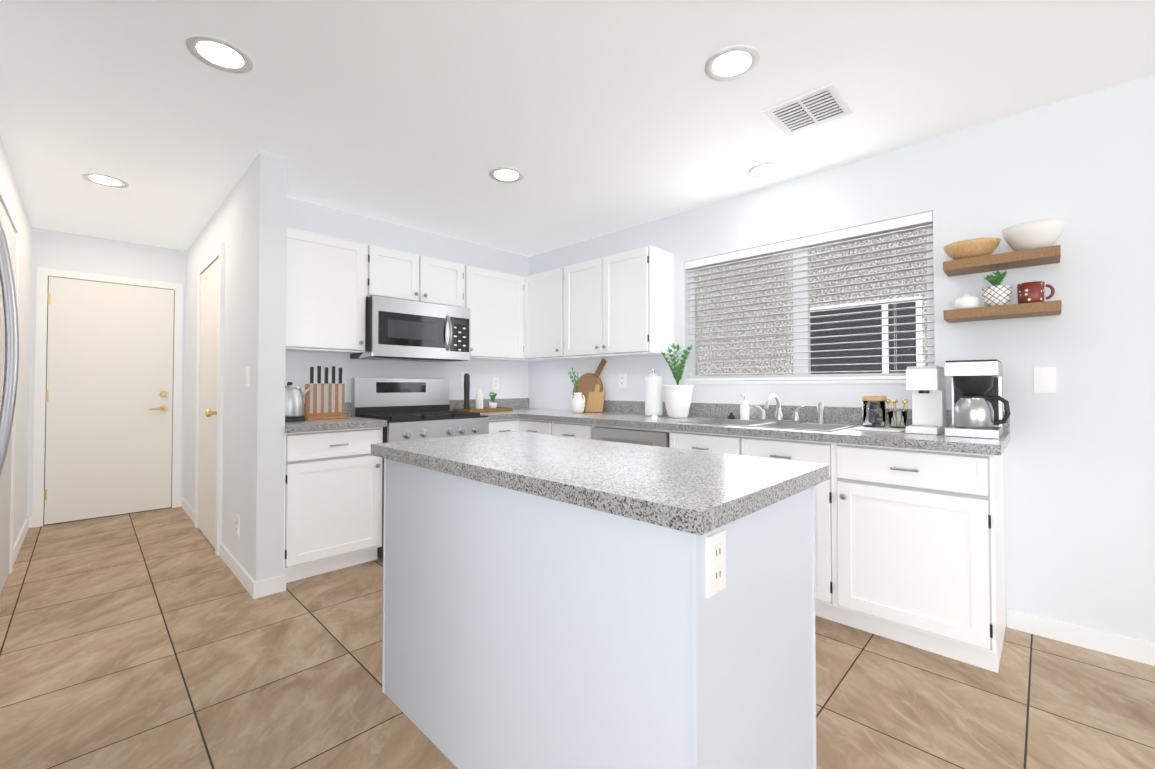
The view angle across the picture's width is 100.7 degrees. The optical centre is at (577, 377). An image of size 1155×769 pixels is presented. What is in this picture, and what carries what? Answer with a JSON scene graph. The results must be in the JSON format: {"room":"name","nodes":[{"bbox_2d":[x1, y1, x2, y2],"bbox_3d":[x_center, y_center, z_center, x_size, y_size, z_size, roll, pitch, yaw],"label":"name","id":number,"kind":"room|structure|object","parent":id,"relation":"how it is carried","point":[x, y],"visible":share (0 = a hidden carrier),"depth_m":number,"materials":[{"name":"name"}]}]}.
{"room":"kitchen","nodes":[
{"label":"kitchen","id":0,"kind":"room"},
{"bbox_2d":[0,135,31,545],"bbox_3d":[-3.185,-0.027,2.574,3.540,2.420,0.120,-1,-1,44],"label":"wall","id":1,"kind":"structure","parent":0,"point":[9,184],"depth_m":3.14,"materials":[{"name":"white paint"}]},
{"bbox_2d":[0,200,15,592],"bbox_3d":[-3.100,0.141,2.580,0.966,2.073,0.006,-1,-1,44],"label":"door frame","id":2,"kind":"structure","parent":1,"relation":"in","point":[5,477],"depth_m":2.68,"materials":[{"name":"white wood"}]},
{"bbox_2d":[0,180,18,573],"bbox_3d":[-3.097,0.113,2.583,1.090,2.140,0.018,-1,-1,44],"label":"door frame","id":3,"kind":"structure","parent":1,"relation":"attached to","point":[4,199],"depth_m":2.92,"materials":[{"name":"white wood"}]},
{"bbox_2d":[13,517,31,564],"bbox_3d":[-3.948,1.154,3.405,1.260,0.085,0.030,-1,-1,44],"label":"baseboard","id":4,"kind":"structure","parent":1,"relation":"attached to","point":[27,524],"depth_m":3.41,"materials":[{"name":"white wood"}]},
{"bbox_2d":[27,227,185,516],"bbox_3d":[-4.155,0.000,4.200,0.120,2.420,1.090,-1,-1,44],"label":"wall","id":5,"kind":"structure","parent":0,"point":[52,249],"depth_m":4.12,"materials":[{"name":"white paint"}]},
{"bbox_2d":[32,267,182,527],"bbox_3d":[-4.061,0.160,4.195,0.018,2.100,0.920,-1,-1,44],"label":"door frame","id":6,"kind":"structure","parent":5,"relation":"attached to","point":[43,274],"depth_m":3.91,"materials":[{"name":"white wood"}]},
{"bbox_2d":[43,276,174,525],"bbox_3d":[-4.046,0.189,4.180,0.057,2.040,0.800,-1,-1,44],"label":"end door","id":7,"kind":"structure","parent":5,"relation":"in","point":[109,401],"depth_m":4.16,"materials":[{"name":"white wood"}]},
{"bbox_2d":[183,151,286,581],"bbox_3d":[-2.728,-0.009,3.658,2.920,2.420,0.130,-1,-1,44],"label":"wall","id":8,"kind":"structure","parent":0,"point":[246,224],"depth_m":2.70,"materials":[{"name":"white paint"}]},
{"bbox_2d":[180,497,194,523],"bbox_3d":[-3.431,1.167,4.207,0.880,0.085,0.040,-1,-1,44],"label":"baseboard","id":9,"kind":"structure","parent":8,"relation":"attached to","point":[186,507],"depth_m":4.23,"materials":[{"name":"white wood"}]},
{"bbox_2d":[198,258,218,547],"bbox_3d":[-2.764,0.179,3.546,0.820,2.040,0.075,-1,-1,44],"label":"closet door","id":10,"kind":"structure","parent":8,"relation":"in","point":[208,406],"depth_m":3.56,"materials":[{"name":"white wood"}]},
{"bbox_2d":[195,242,224,555],"bbox_3d":[-2.746,0.144,3.566,0.960,2.110,0.024,-1,-1,44],"label":"door frame","id":11,"kind":"structure","parent":8,"relation":"attached to","point":[216,253],"depth_m":3.25,"materials":[{"name":"white wood"}]},
{"bbox_2d":[236,515,239,536],"bbox_3d":[-2.040,0.888,2.874,0.072,0.115,0.008,-1,-1,44],"label":"switch plate","id":12,"kind":"object","parent":8,"relation":"attached to","point":[237,517],"depth_m":2.86,"materials":[{"name":"white plastic"}]},
{"bbox_2d":[220,543,260,598],"bbox_3d":[-2.057,1.145,2.885,0.932,0.085,0.012,-1,-1,44],"label":"baseboard","id":13,"kind":"structure","parent":8,"relation":"attached to","point":[252,587],"depth_m":2.76,"materials":[{"name":"white wood"}]},
{"bbox_2d":[246,367,249,386],"bbox_3d":[-1.889,-0.005,2.742,0.072,0.115,0.008,-1,-1,44],"label":"switch plate","id":14,"kind":"object","parent":8,"relation":"attached to","point":[247,368],"depth_m":2.72,"materials":[{"name":"white plastic"}]},
{"bbox_2d":[285,197,527,402],"bbox_3d":[-1.286,-0.003,4.018,0.120,2.420,2.400,-1,-1,44],"label":"wall","id":15,"kind":"structure","parent":0,"point":[345,225],"depth_m":3.84,"materials":[{"name":"white paint"}]},
{"bbox_2d":[286,227,369,353],"bbox_3d":[-1.767,-0.556,3.219,0.317,0.753,0.566,-1,-1,44],"label":"upper cabinet","id":16,"kind":"object","parent":15,"relation":"attached to","point":[328,277],"depth_m":3.13,"materials":[{"name":"white wood"}]},
{"bbox_2d":[304,398,528,416],"bbox_3d":[-1.276,0.239,3.921,0.020,0.100,2.276,-1,-1,44],"label":"backsplash","id":17,"kind":"structure","parent":15,"relation":"attached to","point":[515,403],"depth_m":4.43,"materials":[{"name":"grey stone"}]},
{"bbox_2d":[370,245,465,307],"bbox_3d":[-1.296,-0.742,3.705,0.317,0.365,0.776,-1,-1,44],"label":"upper cabinet","id":18,"kind":"object","parent":15,"relation":"attached to","point":[396,274],"depth_m":3.57,"materials":[{"name":"white wood"}]},
{"bbox_2d":[350,295,470,361],"bbox_3d":[-1.242,-0.343,3.648,0.464,0.418,0.769,-1,-1,44],"label":"microwave","id":19,"kind":"object","parent":18,"relation":"attached to","point":[401,330],"visible":0.98,"depth_m":3.47,"materials":[{"name":"silver metal"}]},
{"bbox_2d":[461,372,467,384],"bbox_3d":[-0.995,0.010,4.223,0.008,0.115,0.072,-1,-1,44],"label":"switch plate","id":20,"kind":"object","parent":15,"relation":"attached to","point":[462,373],"depth_m":4.21,"materials":[{"name":"white plastic"}]},
{"bbox_2d":[492,377,498,389],"bbox_3d":[-0.764,0.054,4.459,0.008,0.115,0.072,-1,-1,44],"label":"switch plate","id":21,"kind":"object","parent":15,"relation":"attached to","point":[495,380],"depth_m":4.46,"materials":[{"name":"white plastic"}]},
{"bbox_2d":[466,265,529,361],"bbox_3d":[-0.782,-0.540,4.187,0.374,0.753,0.628,-1,-1,44],"label":"upper cabinet","id":22,"kind":"object","parent":15,"relation":"attached to","point":[494,298],"depth_m":4.09,"materials":[{"name":"white wood"}]},
{"bbox_2d":[0,507,1154,768],"bbox_3d":[-0.857,1.175,0.630,9.800,0.050,6.620,-1,-1,44],"label":"floor","id":23,"kind":"structure","parent":0,"point":[156,639],"depth_m":1.83,"materials":[{"name":"tile"}]},
{"bbox_2d":[0,222,18,608],"bbox_3d":[-1.713,0.264,0.859,0.925,1.740,0.869,-1,-1,44],"label":"refrigerator","id":24,"kind":"object","parent":23,"relation":"on","point":[8,404],"visible":1,"depth_m":1.43,"materials":[{"name":"silver metal"}]},
{"bbox_2d":[283,426,386,582],"bbox_3d":[-1.663,0.753,3.095,0.607,0.876,0.566,-1,-1,44],"label":"base cabinet","id":25,"kind":"object","parent":23,"relation":"on","point":[333,480],"depth_m":2.87,"materials":[{"name":"white wood"}]},
{"bbox_2d":[285,414,386,433],"bbox_3d":[-1.649,0.295,3.092,0.643,0.040,0.570,-1,-1,44],"label":"countertop","id":26,"kind":"structure","parent":25,"relation":"on","point":[352,423],"depth_m":2.90,"materials":[{"name":"grey stone"}]},
{"bbox_2d":[285,382,310,421],"bbox_3d":[-1.810,0.150,3.006,0.170,0.245,0.250,-1,-1,44],"label":"kettle","id":27,"kind":"object","parent":26,"relation":"on","point":[294,404],"visible":0.58,"depth_m":2.96,"materials":[{"name":"silver metal"}]},
{"bbox_2d":[305,366,349,419],"bbox_3d":[-1.683,0.099,3.216,0.120,0.353,0.260,-1,-1,44],"label":"knife block","id":28,"kind":"object","parent":26,"relation":"on","point":[326,400],"visible":0.98,"depth_m":3.21,"materials":[{"name":"brown wood"}]},
{"bbox_2d":[351,378,488,558],"bbox_3d":[-1.137,0.601,3.527,0.696,1.195,0.765,-1,-1,44],"label":"range","id":29,"kind":"object","parent":23,"relation":"on","point":[408,409],"visible":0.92,"depth_m":3.52,"materials":[{"name":"silver metal"}]},
{"bbox_2d":[489,418,518,433],"bbox_3d":[-0.801,0.768,3.978,0.607,0.876,0.342,-1,-1,44],"label":"base cabinet","id":30,"kind":"object","parent":23,"relation":"on","point":[504,424],"depth_m":3.78,"materials":[{"name":"white wood"}]},
{"bbox_2d":[450,406,538,421],"bbox_3d":[-0.584,0.313,4.182,0.643,0.040,0.934,-1,-1,44],"label":"countertop","id":31,"kind":"structure","parent":30,"relation":"on","point":[493,416],"depth_m":3.83,"materials":[{"name":"grey stone"}]},
{"bbox_2d":[453,373,512,412],"bbox_3d":[-0.810,0.127,4.110,0.250,0.328,0.440,-1,-1,44],"label":"tray","id":32,"kind":"object","parent":31,"relation":"on","point":[480,408],"visible":1,"depth_m":4.07,"materials":[{"name":"brown wood"}]},
{"bbox_2d":[519,418,546,434],"bbox_3d":[-0.133,0.768,3.962,0.411,0.876,0.607,-1,-1,44],"label":"base cabinet","id":33,"kind":"object","parent":23,"relation":"on","point":[525,424],"depth_m":3.76,"materials":[{"name":"white wood"}]},
{"bbox_2d":[547,422,646,438],"bbox_3d":[0.163,0.763,3.674,0.415,0.876,0.607,-1,-1,44],"label":"base cabinet","id":34,"kind":"object","parent":23,"relation":"on","point":[567,429],"depth_m":3.45,"materials":[{"name":"white wood"}]},
{"bbox_2d":[382,459,819,768],"bbox_3d":[-0.034,0.728,1.552,1.318,0.876,0.630,-1,-1,44],"label":"kitchen island","id":35,"kind":"object","parent":23,"relation":"on","point":[555,602],"depth_m":1.15,"materials":[{"name":"white"}]},
{"bbox_2d":[371,431,828,538],"bbox_3d":[-0.040,0.269,1.582,1.400,0.042,0.700,-1,-1,44],"label":"island countertop","id":36,"kind":"structure","parent":35,"relation":"on","point":[688,492],"depth_m":1.24,"materials":[{"name":"grey stone"}]},
{"bbox_2d":[592,427,668,447],"bbox_3d":[0.518,0.765,3.297,0.612,0.849,0.593,-1,-1,44],"label":"dishwasher","id":37,"kind":"object","parent":23,"relation":"on","point":[649,438],"visible":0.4,"depth_m":3.07,"materials":[{"name":"silver metal"}]},
{"bbox_2d":[663,430,810,462],"bbox_3d":[1.108,0.748,2.751,0.988,0.876,0.607,-1,-1,44],"label":"base cabinet","id":38,"kind":"object","parent":23,"relation":"on","point":[773,448],"depth_m":2.55,"materials":[{"name":"white wood"}]},
{"bbox_2d":[811,442,1005,672],"bbox_3d":[1.587,0.740,2.283,0.643,0.876,0.607,-1,-1,44],"label":"base cabinet","id":39,"kind":"object","parent":23,"relation":"on","point":[909,540],"depth_m":2.04,"materials":[{"name":"white wood"}]},
{"bbox_2d":[519,410,1009,457],"bbox_3d":[0.785,0.294,3.049,2.900,0.042,0.643,-1,-1,44],"label":"countertop","id":40,"kind":"structure","parent":39,"relation":"on","point":[902,440],"depth_m":2.33,"materials":[{"name":"grey stone"}]},
{"bbox_2d":[569,368,584,412],"bbox_3d":[-0.030,0.101,3.914,0.242,0.373,0.129,-1,-1,44],"label":"potted plant","id":41,"kind":"object","parent":40,"relation":"on","point":[577,403],"visible":1,"depth_m":3.85,"materials":[{"name":"white ceramic"}]},
{"bbox_2d":[572,358,606,412],"bbox_3d":[0.093,0.064,4.095,0.405,0.454,0.138,-1,-1,44],"label":"cutting boards","id":42,"kind":"object","parent":40,"relation":"on","point":[590,387],"visible":0.75,"depth_m":4.04,"materials":[{"name":"brown wood"}]},
{"bbox_2d":[643,369,664,416],"bbox_3d":[0.556,0.109,3.490,0.156,0.342,0.156,-1,-1,44],"label":"paper towel","id":43,"kind":"object","parent":40,"relation":"on","point":[653,395],"visible":1,"depth_m":3.44,"materials":[{"name":"white paper"}]},
{"bbox_2d":[661,343,693,417],"bbox_3d":[0.697,0.012,3.340,0.235,0.531,0.216,-1,-1,44],"label":"plant pot","id":44,"kind":"object","parent":40,"relation":"on","point":[677,397],"visible":1,"depth_m":3.28,"materials":[{"name":"white ceramic"}]},
{"bbox_2d":[683,418,846,429],"bbox_3d":[1.069,0.364,2.768,0.850,0.197,0.420,-1,-1,44],"label":"sink","id":45,"kind":"object","parent":40,"relation":"in","point":[718,421],"depth_m":2.84,"materials":[{"name":"silver metal"}]},
{"bbox_2d":[728,393,823,423],"bbox_3d":[1.154,0.183,2.917,0.594,0.176,0.229,-1,-1,44],"label":"faucet","id":46,"kind":"object","parent":40,"relation":"on","point":[744,410],"visible":0.92,"depth_m":2.93,"materials":[{"name":"silver metal"}]},
{"bbox_2d":[851,426,905,431],"bbox_3d":[1.558,0.260,2.453,0.210,0.006,0.300,-1,-1,44],"label":"tray","id":47,"kind":"object","parent":40,"relation":"on","point":[887,429],"visible":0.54,"depth_m":2.40,"materials":[{"name":"white plastic"}]},
{"bbox_2d":[861,396,885,426],"bbox_3d":[1.561,0.177,2.522,0.112,0.160,0.112,-1,-1,44],"label":"jar","id":48,"kind":"object","parent":47,"relation":"on","point":[874,410],"visible":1,"depth_m":2.48,"materials":[{"name":"clear glass"}]},
{"bbox_2d":[886,399,907,427],"bbox_3d":[1.633,0.183,2.449,0.096,0.147,0.098,-1,-1,44],"label":"glass","id":49,"kind":"object","parent":47,"relation":"on","point":[897,419],"visible":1,"depth_m":2.42,"materials":[{"name":"white"}]},
{"bbox_2d":[906,366,946,434],"bbox_3d":[1.683,0.105,2.312,0.120,0.312,0.290,-1,-1,44],"label":"pod coffee maker","id":50,"kind":"object","parent":40,"relation":"on","point":[926,385],"visible":0.92,"depth_m":2.28,"materials":[{"name":"white plastic"}]},
{"bbox_2d":[944,359,1010,438],"bbox_3d":[1.817,0.092,2.168,0.214,0.333,0.330,-1,-1,44],"label":"coffee maker","id":51,"kind":"object","parent":40,"relation":"on","point":[978,400],"visible":1,"depth_m":2.10,"materials":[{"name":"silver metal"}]},
{"bbox_2d":[0,0,1154,256],"bbox_3d":[-0.857,-1.294,0.671,9.800,0.050,6.620,-1,-1,44],"label":"ceiling","id":52,"kind":"structure","parent":0,"point":[592,118],"depth_m":2.12,"materials":[{"name":"white paint"}]},
{"bbox_2d":[81,173,128,187],"bbox_3d":[-2.942,-1.228,2.986,0.209,0.006,0.209,0,-1,-1],"label":"recessed light","id":53,"kind":"object","parent":52,"relation":"in","point":[101,179],"depth_m":2.98,"materials":[{"name":"white"}]},
{"bbox_2d":[186,35,252,73],"bbox_3d":[-1.380,-1.247,1.852,0.209,0.006,0.209,0,-1,-1],"label":"recessed light","id":54,"kind":"object","parent":52,"relation":"in","point":[220,54],"depth_m":1.85,"materials":[{"name":"white"}]},
{"bbox_2d":[489,167,523,182],"bbox_3d":[-0.431,-1.229,2.910,0.209,0.006,0.209,0,-1,-1],"label":"recessed light","id":55,"kind":"object","parent":52,"relation":"in","point":[500,174],"depth_m":2.90,"materials":[{"name":"white plastic"}]},
{"bbox_2d":[705,45,759,81],"bbox_3d":[0.614,-1.246,1.904,0.209,0.006,0.209,0,-1,-1],"label":"recessed light","id":56,"kind":"object","parent":52,"relation":"in","point":[733,62],"depth_m":1.90,"materials":[{"name":"white plastic"}]},
{"bbox_2d":[748,162,785,177],"bbox_3d":[1.126,-1.230,2.844,0.209,0.006,0.209,0,-1,-1],"label":"recessed light","id":57,"kind":"object","parent":52,"relation":"in","point":[768,169],"depth_m":2.84,"materials":[{"name":"white plastic"}]},
{"bbox_2d":[763,83,852,135],"bbox_3d":[1.077,-1.236,2.235,0.300,0.012,0.300,-1,-1,44],"label":"ceiling vent","id":58,"kind":"object","parent":52,"relation":"in","point":[817,107],"visible":1,"depth_m":2.21,"materials":[{"name":"white metal"}]},
{"bbox_2d":[528,75,1154,643],"bbox_3d":[2.237,-0.034,2.172,7.500,2.420,0.120,-1,-1,44],"label":"wall","id":59,"kind":"structure","parent":0,"point":[1080,495],"depth_m":2.19,"materials":[{"name":"white paint"}]},
{"bbox_2d":[522,266,576,361],"bbox_3d":[-0.193,-0.539,4.205,0.595,0.753,0.374,-1,-1,44],"label":"upper cabinet","id":60,"kind":"object","parent":59,"relation":"attached to","point":[545,295],"depth_m":4.11,"materials":[{"name":"white wood"}]},
{"bbox_2d":[570,246,673,358],"bbox_3d":[0.272,-0.546,3.791,0.941,0.753,0.317,-1,-1,44],"label":"upper cabinet","id":61,"kind":"object","parent":59,"relation":"attached to","point":[617,305],"depth_m":3.54,"materials":[{"name":"white wood"}]},
{"bbox_2d":[619,373,625,387],"bbox_3d":[0.367,0.025,3.907,0.072,0.115,0.008,-1,-1,44],"label":"switch plate","id":62,"kind":"object","parent":59,"relation":"attached to","point":[622,377],"depth_m":3.90,"materials":[{"name":"white plastic"}]},
{"bbox_2d":[603,400,1009,433],"bbox_3d":[1.003,0.228,3.273,2.900,0.100,0.020,-1,-1,44],"label":"backsplash","id":63,"kind":"structure","parent":59,"relation":"attached to","point":[853,416],"depth_m":3.03,"materials":[{"name":"grey stone"}]},
{"bbox_2d":[684,224,934,383],"bbox_3d":[1.351,-0.411,3.032,1.480,0.898,0.127,-1,-1,44],"label":"window","id":64,"kind":"structure","parent":59,"relation":"in","point":[718,372],"depth_m":2.95,"materials":[{"name":"white plastic"}]},
{"bbox_2d":[685,211,934,380],"bbox_3d":[1.337,-0.421,3.018,1.472,0.874,0.056,-1,-1,44],"label":"window blinds","id":65,"kind":"object","parent":64,"relation":"attached to","point":[891,226],"visible":0.92,"depth_m":2.89,"materials":[{"name":"white plastic"}]},
{"bbox_2d":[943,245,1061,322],"bbox_3d":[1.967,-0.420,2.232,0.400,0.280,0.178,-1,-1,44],"label":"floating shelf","id":66,"kind":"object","parent":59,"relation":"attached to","point":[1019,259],"visible":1,"depth_m":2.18,"materials":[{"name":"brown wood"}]},
{"bbox_2d":[954,294,978,308],"bbox_3d":[1.875,-0.364,2.308,0.094,0.078,0.094,-1,-1,44],"label":"pot","id":67,"kind":"object","parent":66,"relation":"on","point":[966,301],"visible":0.77,"depth_m":2.27,"materials":[{"name":"white ceramic"}]},
{"bbox_2d":[943,237,1000,259],"bbox_3d":[1.892,-0.601,2.302,0.214,0.080,0.214,-1,-1,44],"label":"bowl","id":68,"kind":"object","parent":66,"relation":"on","point":[971,248],"visible":0.77,"depth_m":2.24,"materials":[{"name":"brown wood"}]},
{"bbox_2d":[982,271,1011,306],"bbox_3d":[1.953,-0.410,2.232,0.104,0.166,0.105,-1,-1,44],"label":"potted plant","id":69,"kind":"object","parent":66,"relation":"on","point":[996,293],"visible":0.96,"depth_m":2.20,"materials":[{"name":"white ceramic"}]},
{"bbox_2d":[1002,219,1065,250],"bbox_3d":[2.046,-0.621,2.152,0.210,0.115,0.210,-1,-1,44],"label":"bowl","id":70,"kind":"object","parent":66,"relation":"on","point":[1034,234],"visible":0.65,"depth_m":2.09,"materials":[{"name":"white ceramic"}]},
{"bbox_2d":[1017,281,1054,303],"bbox_3d":[2.047,-0.376,2.140,0.122,0.095,0.090,-1,-1,44],"label":"cup","id":71,"kind":"object","parent":66,"relation":"on","point":[1029,292],"visible":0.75,"depth_m":2.12,"materials":[{"name":"red ceramic"}]},
{"bbox_2d":[1034,367,1055,392],"bbox_3d":[2.130,0.011,2.185,0.072,0.115,0.008,-1,-1,44],"label":"switch plate","id":72,"kind":"object","parent":59,"relation":"attached to","point":[1044,379],"depth_m":2.18,"materials":[{"name":"white plastic"}]},
{"bbox_2d":[1007,608,1154,665],"bbox_3d":[3.451,1.112,0.875,3.976,0.085,0.012,-1,-1,44],"label":"baseboard","id":73,"kind":"structure","parent":59,"relation":"attached to","point":[1115,645],"depth_m":2.09,"materials":[{"name":"white"}]}
]}

